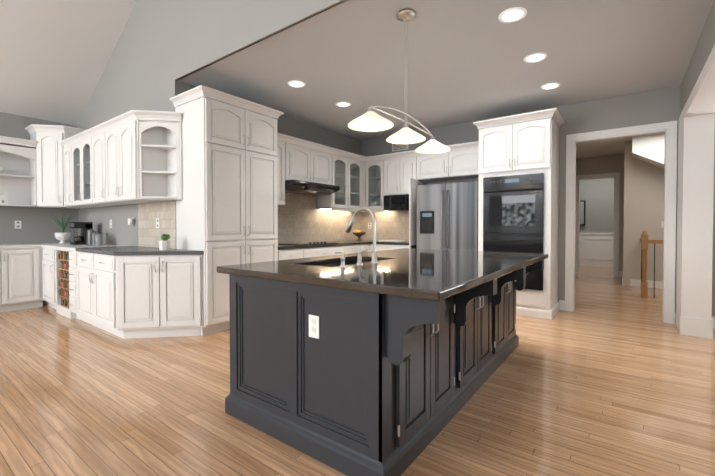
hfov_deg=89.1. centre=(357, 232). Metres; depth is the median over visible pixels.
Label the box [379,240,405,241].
serving tray
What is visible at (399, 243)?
countertop
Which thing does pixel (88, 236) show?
canister
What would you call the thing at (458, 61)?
ceiling
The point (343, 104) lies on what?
recessed light
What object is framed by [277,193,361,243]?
tile backsplash
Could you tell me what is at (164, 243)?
potted plant
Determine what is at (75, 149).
upper cabinet
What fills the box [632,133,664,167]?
wall
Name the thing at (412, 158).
upper cabinet
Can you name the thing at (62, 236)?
aloe plant
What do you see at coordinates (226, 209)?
pantry cabinet
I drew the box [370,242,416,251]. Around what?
base cabinet
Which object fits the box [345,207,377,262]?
faucet
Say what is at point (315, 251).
base cabinet
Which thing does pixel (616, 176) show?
door frame
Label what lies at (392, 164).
upper cabinet
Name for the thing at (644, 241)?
stair railing
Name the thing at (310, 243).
cooktop
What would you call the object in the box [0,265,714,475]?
floor
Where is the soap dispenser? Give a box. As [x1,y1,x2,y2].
[335,252,345,266]
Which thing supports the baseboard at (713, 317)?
attached to the wall at (161, 48)
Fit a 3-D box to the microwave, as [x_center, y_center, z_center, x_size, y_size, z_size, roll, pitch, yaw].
[0.814,-0.522,6.355,0.630,0.268,0.404,1,1,36]
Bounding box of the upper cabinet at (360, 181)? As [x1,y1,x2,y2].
[345,154,380,211]
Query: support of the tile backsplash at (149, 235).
attached to the wall at (161, 48)
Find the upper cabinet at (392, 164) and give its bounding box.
[381,153,404,196]
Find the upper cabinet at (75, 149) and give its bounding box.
[64,138,99,208]
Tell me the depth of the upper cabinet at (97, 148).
4.67 m
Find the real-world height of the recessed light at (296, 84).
0.008 m
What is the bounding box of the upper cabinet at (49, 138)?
[36,124,87,208]
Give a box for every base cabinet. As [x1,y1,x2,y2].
[0,243,39,311]
[40,243,203,338]
[278,246,309,259]
[310,246,349,256]
[350,242,357,253]
[358,242,369,252]
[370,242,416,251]
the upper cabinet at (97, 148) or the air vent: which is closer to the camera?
the upper cabinet at (97, 148)
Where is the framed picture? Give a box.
[580,200,585,224]
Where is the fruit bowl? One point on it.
(359, 233)
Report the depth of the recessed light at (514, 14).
2.90 m
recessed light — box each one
[288,80,305,87]
[336,102,350,106]
[499,7,526,22]
[524,53,546,62]
[541,83,559,89]
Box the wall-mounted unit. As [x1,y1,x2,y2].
[128,217,134,224]
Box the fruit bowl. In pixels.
[352,230,365,240]
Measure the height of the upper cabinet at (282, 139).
0.970 m
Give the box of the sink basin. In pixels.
[316,260,370,266]
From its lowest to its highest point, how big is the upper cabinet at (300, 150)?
0.620 m
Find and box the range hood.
[285,180,339,195]
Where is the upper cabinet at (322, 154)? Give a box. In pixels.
[313,142,332,184]
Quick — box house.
[0,194,7,203]
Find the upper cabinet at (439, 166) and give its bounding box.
[421,145,456,180]
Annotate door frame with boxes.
[565,121,676,323]
[575,172,619,276]
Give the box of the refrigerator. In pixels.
[417,179,478,250]
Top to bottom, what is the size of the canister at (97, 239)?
0.172 m
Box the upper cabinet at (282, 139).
[277,133,288,204]
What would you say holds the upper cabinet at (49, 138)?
attached to the wall at (161, 48)
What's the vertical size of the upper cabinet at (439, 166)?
0.490 m
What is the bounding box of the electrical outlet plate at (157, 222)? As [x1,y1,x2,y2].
[156,218,159,227]
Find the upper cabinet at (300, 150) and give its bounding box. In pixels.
[289,137,312,181]
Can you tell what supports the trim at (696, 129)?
attached to the wall at (161, 48)
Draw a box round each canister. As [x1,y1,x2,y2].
[86,229,94,244]
[90,231,98,244]
[94,233,101,245]
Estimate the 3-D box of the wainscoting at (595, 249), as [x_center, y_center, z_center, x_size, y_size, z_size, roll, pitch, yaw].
[7.257,0.502,10.767,4.380,1.000,0.060,1,1,36]
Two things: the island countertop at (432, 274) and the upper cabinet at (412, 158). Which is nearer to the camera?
the island countertop at (432, 274)
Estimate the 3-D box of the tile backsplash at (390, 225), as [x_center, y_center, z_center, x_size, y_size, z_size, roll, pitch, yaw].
[0.646,-0.259,6.747,1.366,0.806,0.004,1,1,36]
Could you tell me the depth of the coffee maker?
5.32 m
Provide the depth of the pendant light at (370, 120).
2.86 m
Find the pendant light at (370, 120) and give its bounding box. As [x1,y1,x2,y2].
[348,9,449,153]
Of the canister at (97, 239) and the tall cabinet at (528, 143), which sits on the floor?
the tall cabinet at (528, 143)
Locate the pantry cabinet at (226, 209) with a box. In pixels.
[170,85,283,335]
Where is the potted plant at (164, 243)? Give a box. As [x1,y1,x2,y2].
[159,234,170,250]
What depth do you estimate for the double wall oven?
4.80 m
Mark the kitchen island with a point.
(351, 382)
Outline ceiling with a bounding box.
[0,0,713,158]
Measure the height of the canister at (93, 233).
0.202 m
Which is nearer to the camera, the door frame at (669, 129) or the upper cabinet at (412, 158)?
the door frame at (669, 129)
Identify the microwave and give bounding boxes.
[384,194,408,210]
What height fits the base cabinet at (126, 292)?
0.920 m
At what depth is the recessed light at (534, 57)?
3.63 m
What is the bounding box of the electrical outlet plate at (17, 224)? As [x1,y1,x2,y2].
[15,221,20,228]
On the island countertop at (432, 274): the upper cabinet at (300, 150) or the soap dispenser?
the soap dispenser
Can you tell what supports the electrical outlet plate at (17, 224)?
attached to the wall at (161, 48)
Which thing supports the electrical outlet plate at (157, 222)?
attached to the wall at (161, 48)
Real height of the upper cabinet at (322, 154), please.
0.620 m
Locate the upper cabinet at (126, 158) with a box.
[104,110,171,204]
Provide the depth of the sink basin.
2.99 m
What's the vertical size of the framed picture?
0.760 m
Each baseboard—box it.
[630,279,662,288]
[712,316,714,328]
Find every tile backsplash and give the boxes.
[138,201,175,248]
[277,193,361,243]
[362,211,408,240]
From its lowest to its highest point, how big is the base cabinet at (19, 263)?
0.915 m
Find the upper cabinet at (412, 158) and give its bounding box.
[405,150,428,193]
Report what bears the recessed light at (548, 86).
in the ceiling
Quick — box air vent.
[392,143,408,151]
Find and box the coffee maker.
[70,222,92,244]
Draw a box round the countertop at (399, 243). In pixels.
[398,242,413,245]
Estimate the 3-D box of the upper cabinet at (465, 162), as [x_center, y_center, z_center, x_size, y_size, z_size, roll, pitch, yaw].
[1.738,-1.122,5.702,0.619,0.490,0.352,1,1,36]
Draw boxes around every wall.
[0,0,714,315]
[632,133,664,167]
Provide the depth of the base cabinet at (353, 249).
5.95 m
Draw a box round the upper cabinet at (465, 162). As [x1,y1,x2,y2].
[453,141,478,178]
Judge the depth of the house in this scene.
5.22 m
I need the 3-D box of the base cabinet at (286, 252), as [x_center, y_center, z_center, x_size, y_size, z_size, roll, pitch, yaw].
[-1.101,0.653,5.050,0.618,0.880,0.516,1,1,36]
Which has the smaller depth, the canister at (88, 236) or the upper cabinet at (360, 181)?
the canister at (88, 236)
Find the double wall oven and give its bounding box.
[483,173,543,290]
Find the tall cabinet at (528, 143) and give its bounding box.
[473,108,563,319]
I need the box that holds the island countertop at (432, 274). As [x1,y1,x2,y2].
[217,248,547,300]
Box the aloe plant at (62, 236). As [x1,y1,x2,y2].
[49,211,74,242]
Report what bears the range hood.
attached to the wall at (161, 48)
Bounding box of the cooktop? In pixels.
[282,241,333,244]
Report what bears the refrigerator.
on the floor
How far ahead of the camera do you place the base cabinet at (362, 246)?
6.16 m
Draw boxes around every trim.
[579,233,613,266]
[676,45,714,338]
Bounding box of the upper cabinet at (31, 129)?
[28,124,59,207]
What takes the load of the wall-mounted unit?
attached to the wall at (161, 48)
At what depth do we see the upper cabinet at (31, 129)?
5.47 m
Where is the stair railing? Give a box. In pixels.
[640,230,662,297]
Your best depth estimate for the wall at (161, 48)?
5.03 m
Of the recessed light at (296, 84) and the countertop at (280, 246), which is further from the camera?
the countertop at (280, 246)
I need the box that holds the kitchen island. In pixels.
[225,260,543,475]
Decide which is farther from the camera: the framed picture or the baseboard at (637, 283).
the framed picture
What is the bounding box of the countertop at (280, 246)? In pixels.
[278,240,372,249]
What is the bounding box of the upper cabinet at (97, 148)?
[88,122,123,205]
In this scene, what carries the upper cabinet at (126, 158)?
attached to the wall at (161, 48)

